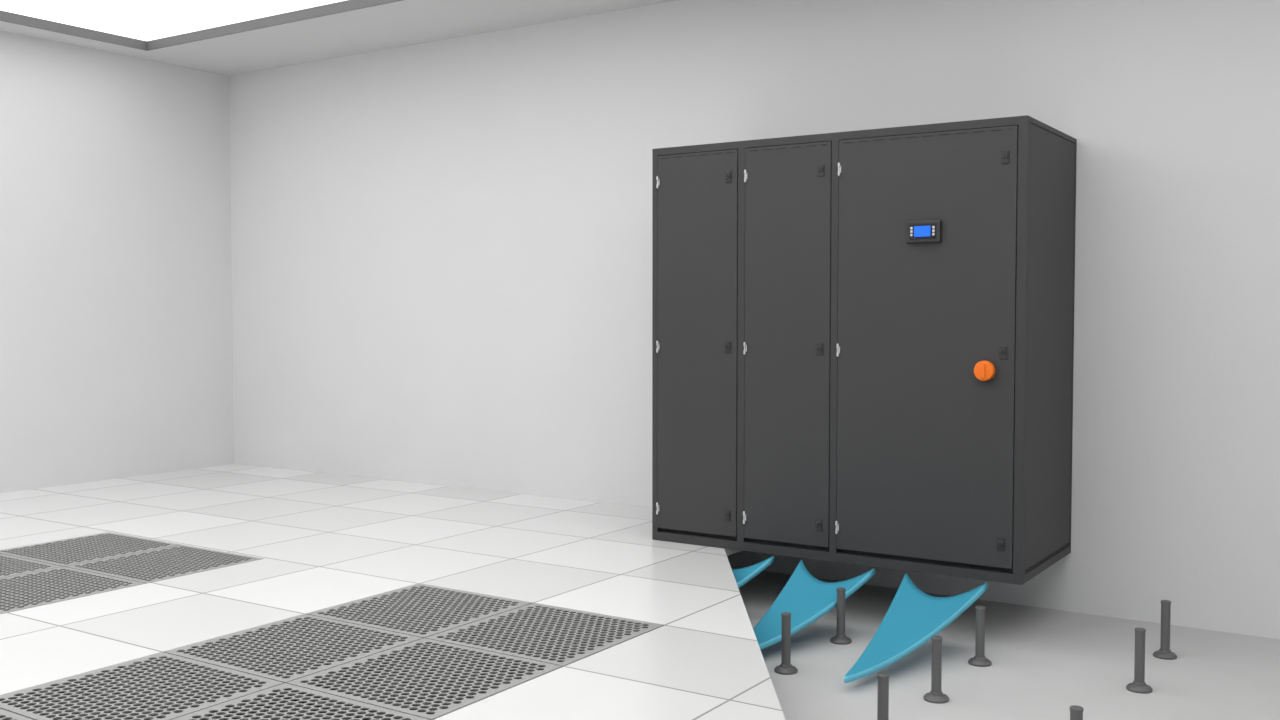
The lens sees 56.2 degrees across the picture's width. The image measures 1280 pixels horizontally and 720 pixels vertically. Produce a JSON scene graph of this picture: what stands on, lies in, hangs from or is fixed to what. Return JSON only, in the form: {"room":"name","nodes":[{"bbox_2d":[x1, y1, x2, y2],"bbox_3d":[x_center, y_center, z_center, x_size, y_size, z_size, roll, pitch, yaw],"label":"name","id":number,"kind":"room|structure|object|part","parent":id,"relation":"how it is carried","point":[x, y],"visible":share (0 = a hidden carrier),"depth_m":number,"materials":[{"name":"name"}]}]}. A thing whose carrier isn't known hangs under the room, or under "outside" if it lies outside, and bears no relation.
{"room":"server room","nodes":[
{"label":"server room","id":0,"kind":"room"},
{"bbox_2d":[0,31,233,492],"bbox_3d":[-5.529,-0.497,5.585,0.120,3.435,8.600,1,3,33],"label":"wall","id":1,"kind":"structure","parent":0,"point":[116,335],"depth_m":8.29,"materials":[{"name":"paint"}]},
{"bbox_2d":[0,0,675,75],"bbox_3d":[-1.576,-1.961,2.920,9.350,0.100,8.600,1,3,33],"label":"ceiling","id":2,"kind":"structure","parent":0,"point":[405,22],"depth_m":7.62,"materials":[{"name":"paint"}]},
{"bbox_2d":[0,0,345,40],"bbox_3d":[-1.719,-1.982,3.083,8.346,0.020,6.693,1,3,33],"label":"ceiling light panel","id":3,"kind":"object","parent":2,"relation":"in","point":[145,20],"depth_m":7.39,"materials":[{"name":"white plastic"}]},
{"bbox_2d":[0,0,402,50],"bbox_3d":[-1.719,-1.942,3.085,8.370,0.061,6.717,1,3,33],"label":"trim","id":4,"kind":"structure","parent":2,"relation":"attached to","point":[348,5],"depth_m":7.60,"materials":[{"name":"grey metal"}]},
{"bbox_2d":[0,464,784,719],"bbox_3d":[-1.576,1.057,3.038,9.350,0.040,8.600,1,3,33],"label":"floor","id":5,"kind":"structure","parent":0,"point":[323,540],"depth_m":5.22,"materials":[{"name":"white tile"}]},
{"bbox_2d":[0,532,262,613],"bbox_3d":[-2.627,0.961,5.466,1.234,0.040,1.234,1,3,33],"label":"grille","id":6,"kind":"object","parent":5,"relation":"in","point":[155,565],"depth_m":5.51,"materials":[{"name":"grey metal"}]},
{"bbox_2d":[0,584,663,719],"bbox_3d":[-1.109,1.028,3.747,1.234,0.040,2.474,1,3,33],"label":"grille","id":7,"kind":"object","parent":5,"relation":"in","point":[159,686],"depth_m":3.96,"materials":[{"name":"grey metal"}]},
{"bbox_3d":[1.078,-0.068,5.918,1.849,1.970,0.794,1,3,33],"label":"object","id":8,"kind":"object","parent":5,"relation":"on","visible":0},
{"bbox_2d":[652,115,1030,584],"bbox_3d":[0.852,-0.054,5.575,1.865,1.978,0.040,1,3,33],"label":"frame","id":9,"kind":"object","parent":8,"relation":"attached to","point":[1017,577],"visible":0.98,"depth_m":5.51,"materials":[{"name":"black metal"}]},
{"bbox_2d":[657,149,737,536],"bbox_3d":[0.285,-0.082,5.936,0.454,1.876,0.026,1,3,33],"label":"door","id":10,"kind":"structure","parent":9,"relation":"attached to","point":[698,211],"depth_m":5.92,"materials":[{"name":"black metal"}]},
{"bbox_2d":[724,509,729,520],"bbox_3d":[0.426,0.759,5.857,0.034,0.056,0.006,1,3,33],"label":"latch plate","id":11,"kind":"object","parent":10,"relation":"attached to","point":[728,511],"visible":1,"depth_m":5.85,"materials":[{"name":"black metal"}]},
{"bbox_2d":[724,342,730,352],"bbox_3d":[0.426,-0.060,5.825,0.034,0.056,0.006,1,3,33],"label":"latch plate","id":12,"kind":"object","parent":10,"relation":"attached to","point":[729,343],"visible":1,"depth_m":5.82,"materials":[{"name":"black metal"}]},
{"bbox_2d":[725,171,730,182],"bbox_3d":[0.426,-0.885,5.793,0.034,0.056,0.006,1,3,33],"label":"latch plate","id":13,"kind":"object","parent":10,"relation":"attached to","point":[727,180],"visible":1,"depth_m":5.79,"materials":[{"name":"black metal"}]},
{"bbox_2d":[743,141,831,546],"bbox_3d":[0.692,-0.071,5.660,0.446,1.876,0.038,1,3,33],"label":"door","id":14,"kind":"structure","parent":9,"relation":"attached to","point":[788,206],"depth_m":5.65,"materials":[{"name":"black metal"}]},
{"bbox_3d":[0.504,-0.056,5.769,0.013,0.064,0.013,1,3,33],"label":"hinge","id":15,"kind":"part","parent":14,"relation":"part of","materials":[{"name":"silver metal"}]},
{"bbox_3d":[0.504,-0.880,5.737,0.013,0.064,0.013,1,3,33],"label":"hinge","id":16,"kind":"part","parent":14,"relation":"part of","materials":[{"name":"silver metal"}]},
{"bbox_2d":[815,519,821,530],"bbox_3d":[0.833,0.770,5.589,0.034,0.056,0.006,1,3,33],"label":"latch plate","id":17,"kind":"object","parent":14,"relation":"attached to","point":[816,520],"visible":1,"depth_m":5.59,"materials":[{"name":"black metal"}]},
{"bbox_2d":[816,343,822,354],"bbox_3d":[0.833,-0.050,5.557,0.034,0.056,0.006,1,3,33],"label":"latch plate","id":18,"kind":"object","parent":14,"relation":"attached to","point":[817,344],"visible":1,"depth_m":5.55,"materials":[{"name":"black metal"}]},
{"bbox_2d":[817,164,823,176],"bbox_3d":[0.833,-0.874,5.525,0.034,0.056,0.006,1,3,33],"label":"latch plate","id":19,"kind":"object","parent":14,"relation":"attached to","point":[821,173],"visible":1,"depth_m":5.52,"materials":[{"name":"black metal"}]},
{"bbox_2d":[660,528,1012,572],"bbox_3d":[0.857,-0.055,5.582,1.825,1.938,0.008,1,3,33],"label":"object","id":20,"kind":"object","parent":9,"relation":"attached to","point":[661,529],"visible":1,"depth_m":5.53,"materials":[{"name":"black metal"}]},
{"bbox_2d":[835,125,1017,568],"bbox_3d":[1.248,-0.056,5.294,0.810,1.876,0.038,1,3,33],"label":"door","id":21,"kind":"structure","parent":9,"relation":"attached to","point":[925,445],"depth_m":5.27,"materials":[{"name":"black metal"}]},
{"bbox_3d":[0.908,0.774,5.535,0.013,0.064,0.013,1,3,33],"label":"hinge","id":22,"kind":"part","parent":21,"relation":"part of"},
{"bbox_3d":[0.908,-0.046,5.503,0.013,0.064,0.013,1,3,33],"label":"hinge","id":23,"kind":"part","parent":21,"relation":"part of","materials":[{"name":"silver metal"}]},
{"bbox_2d":[906,220,941,242],"bbox_3d":[1.242,-0.562,5.252,0.156,0.096,0.031,1,3,33],"label":"housing","id":24,"kind":"object","parent":21,"relation":"attached to","point":[938,222],"depth_m":5.24,"materials":[{"name":"black plastic"}]},
{"bbox_3d":[1.236,-0.562,5.244,0.120,0.066,0.004,1,3,33],"label":"display bezel","id":25,"kind":"part","parent":24,"relation":"part of","materials":[{"name":"black plastic"}]},
{"bbox_2d":[914,226,930,236],"bbox_3d":[1.234,-0.563,5.242,0.074,0.046,0.003,1,3,33],"label":"display screen","id":26,"kind":"object","parent":24,"relation":"attached to","point":[919,231],"visible":1,"depth_m":5.24,"materials":[{"name":"blue glass"}]},
{"bbox_3d":[1.234,-0.563,5.241,0.110,0.041,0.004,1,3,33],"label":"display buttons","id":27,"kind":"part","parent":24,"relation":"part of","materials":[{"name":"plastic"}]},
{"bbox_2d":[997,538,1004,550],"bbox_3d":[1.541,0.788,5.123,0.034,0.056,0.006,1,3,33],"label":"latch plate","id":28,"kind":"object","parent":21,"relation":"attached to","point":[999,548],"visible":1,"depth_m":5.12,"materials":[{"name":"black metal"}]},
{"bbox_2d":[999,346,1006,358],"bbox_3d":[1.541,-0.031,5.090,0.034,0.056,0.006,1,3,33],"label":"latch plate","id":29,"kind":"object","parent":21,"relation":"attached to","point":[1001,356],"visible":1,"depth_m":5.09,"materials":[{"name":"black metal"}]},
{"bbox_2d":[1001,150,1008,163],"bbox_3d":[1.541,-0.856,5.058,0.034,0.056,0.006,1,3,33],"label":"latch plate","id":30,"kind":"object","parent":21,"relation":"attached to","point":[1003,161],"visible":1,"depth_m":5.06,"materials":[{"name":"black metal"}]},
{"bbox_2d":[1025,123,1074,569],"bbox_3d":[1.849,-0.062,5.401,0.006,1.899,0.759,1,3,33],"label":"panel","id":31,"kind":"object","parent":8,"relation":"attached to","point":[1052,157],"visible":1,"depth_m":5.37,"materials":[{"name":"black metal"}]},
{"bbox_2d":[1025,122,1074,573],"bbox_3d":[1.848,-0.052,5.402,0.003,1.930,0.766,1,3,33],"label":"side gap","id":32,"kind":"object","parent":8,"relation":"attached to","point":[1067,544],"visible":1,"depth_m":5.42,"materials":[{"name":"black metal"}]},
{"bbox_2d":[1025,117,1076,582],"bbox_3d":[1.854,-0.048,5.411,0.012,1.978,0.788,1,3,33],"label":"frame","id":33,"kind":"object","parent":8,"relation":"attached to","point":[1032,573],"visible":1,"depth_m":5.69,"materials":[{"name":"black metal"}]},
{"bbox_2d":[661,152,733,158],"bbox_3d":[0.277,-1.004,5.888,0.414,0.004,0.003,1,3,33],"label":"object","id":34,"kind":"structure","parent":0,"point":[728,152],"depth_m":5.87,"materials":[{"name":"black metal"}]},
{"bbox_2d":[229,0,1279,638],"bbox_3d":[0.824,-0.537,6.618,9.590,3.435,0.120,1,3,33],"label":"wall","id":35,"kind":"structure","parent":0,"point":[441,250],"depth_m":6.89,"materials":[{"name":"paint"}]},
{"bbox_2d":[752,144,826,150],"bbox_3d":[0.689,-0.994,5.617,0.404,0.004,0.003,1,3,33],"label":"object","id":36,"kind":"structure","parent":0,"point":[823,144],"depth_m":5.63,"materials":[{"name":"black metal"}]},
{"bbox_2d":[843,129,1011,143],"bbox_3d":[1.245,-0.979,5.251,0.768,0.004,0.003,1,3,33],"label":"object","id":37,"kind":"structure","parent":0,"point":[1001,129],"depth_m":5.24,"materials":[{"name":"black metal"}]},
{"bbox_2d":[731,567,1279,719],"bbox_3d":[-1.576,1.332,3.049,9.350,0.020,8.600,1,3,33],"label":"subfloor","id":38,"kind":"structure","parent":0,"point":[1046,662],"depth_m":4.82,"materials":[{"name":"concrete"}]},
{"bbox_2d":[732,556,775,587],"bbox_3d":[0.234,1.065,5.449,0.377,0.240,0.935,1,3,33],"label":"airflow arrow","id":39,"kind":"object","parent":38,"relation":"on","point":[742,576],"visible":0.09,"depth_m":5.66,"materials":[{"name":"plastic"}]},
{"bbox_2d":[774,612,797,674],"bbox_3d":[0.587,1.134,4.814,0.094,0.236,0.094,1,3,33],"label":"pedestal","id":40,"kind":"object","parent":38,"relation":"on","point":[785,668],"depth_m":4.80,"materials":[{"name":"grey metal"}]},
{"bbox_2d":[753,559,875,649],"bbox_3d":[0.660,1.076,5.168,0.377,0.240,0.935,1,3,33],"label":"airflow arrow","id":41,"kind":"object","parent":38,"relation":"on","point":[807,598],"visible":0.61,"depth_m":5.30,"materials":[{"name":"plastic"}]},
{"bbox_2d":[830,588,851,644],"bbox_3d":[0.880,1.117,5.250,0.094,0.236,0.094,1,3,33],"label":"pedestal","id":42,"kind":"object","parent":38,"relation":"on","point":[840,638],"depth_m":5.23,"materials":[{"name":"grey metal"}]},
{"bbox_2d":[877,672,888,719],"bbox_3d":[0.812,1.166,4.007,0.094,0.236,0.094,1,3,33],"label":"pedestal","id":43,"kind":"object","parent":38,"relation":"on","point":[883,678],"depth_m":3.99,"materials":[{"name":"grey metal"}]},
{"bbox_2d":[844,573,988,682],"bbox_3d":[1.090,1.087,4.885,0.377,0.240,0.935,1,3,33],"label":"airflow arrow","id":44,"kind":"object","parent":38,"relation":"on","point":[913,616],"visible":1,"depth_m":4.98,"materials":[{"name":"plastic"}]},
{"bbox_2d":[923,636,948,703],"bbox_3d":[1.104,1.148,4.464,0.094,0.236,0.094,1,3,33],"label":"pedestal","id":45,"kind":"object","parent":38,"relation":"on","point":[935,695],"depth_m":4.45,"materials":[{"name":"grey metal"}]},
{"bbox_2d":[968,606,991,666],"bbox_3d":[1.396,1.130,4.921,0.094,0.236,0.094,1,3,33],"label":"pedestal","id":46,"kind":"object","parent":38,"relation":"on","point":[979,660],"depth_m":4.91,"materials":[{"name":"grey metal"}]},
{"bbox_2d":[1070,705,1082,719],"bbox_3d":[1.334,1.179,3.669,0.094,0.236,0.094,1,3,33],"label":"pedestal","id":47,"kind":"object","parent":38,"relation":"on","point":[1076,712],"depth_m":3.65,"materials":[{"name":"grey metal"}]},
{"bbox_2d":[1126,628,1152,693],"bbox_3d":[1.909,1.143,4.580,0.094,0.236,0.094,1,3,33],"label":"pedestal","id":48,"kind":"object","parent":38,"relation":"on","point":[1138,685],"depth_m":4.56,"materials":[{"name":"grey metal"}]},
{"bbox_2d":[1153,600,1176,659],"bbox_3d":[2.201,1.126,5.023,0.094,0.236,0.094,1,3,33],"label":"pedestal","id":49,"kind":"object","parent":38,"relation":"on","point":[1164,652],"depth_m":5.01,"materials":[{"name":"grey metal"}]},
{"bbox_3d":[1.480,0.045,5.129,0.068,0.068,0.014,1,3,33],"label":"isolator collar","id":50,"kind":"object","parent":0,"visible":0},
{"bbox_2d":[974,361,994,380],"bbox_3d":[1.468,0.046,5.112,0.086,0.086,0.033,1,3,33],"label":"handle","id":51,"kind":"object","parent":50,"relation":"attached to","point":[989,367],"visible":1,"depth_m":5.09,"materials":[{"name":"orange plastic"}]},
{"bbox_2d":[981,363,984,377],"bbox_3d":[1.458,0.046,5.097,0.018,0.064,0.010,1,3,33],"label":"grip","id":52,"kind":"object","parent":51,"relation":"attached to","point":[982,364],"visible":1,"depth_m":5.09,"materials":[{"name":"orange plastic"}]}
]}

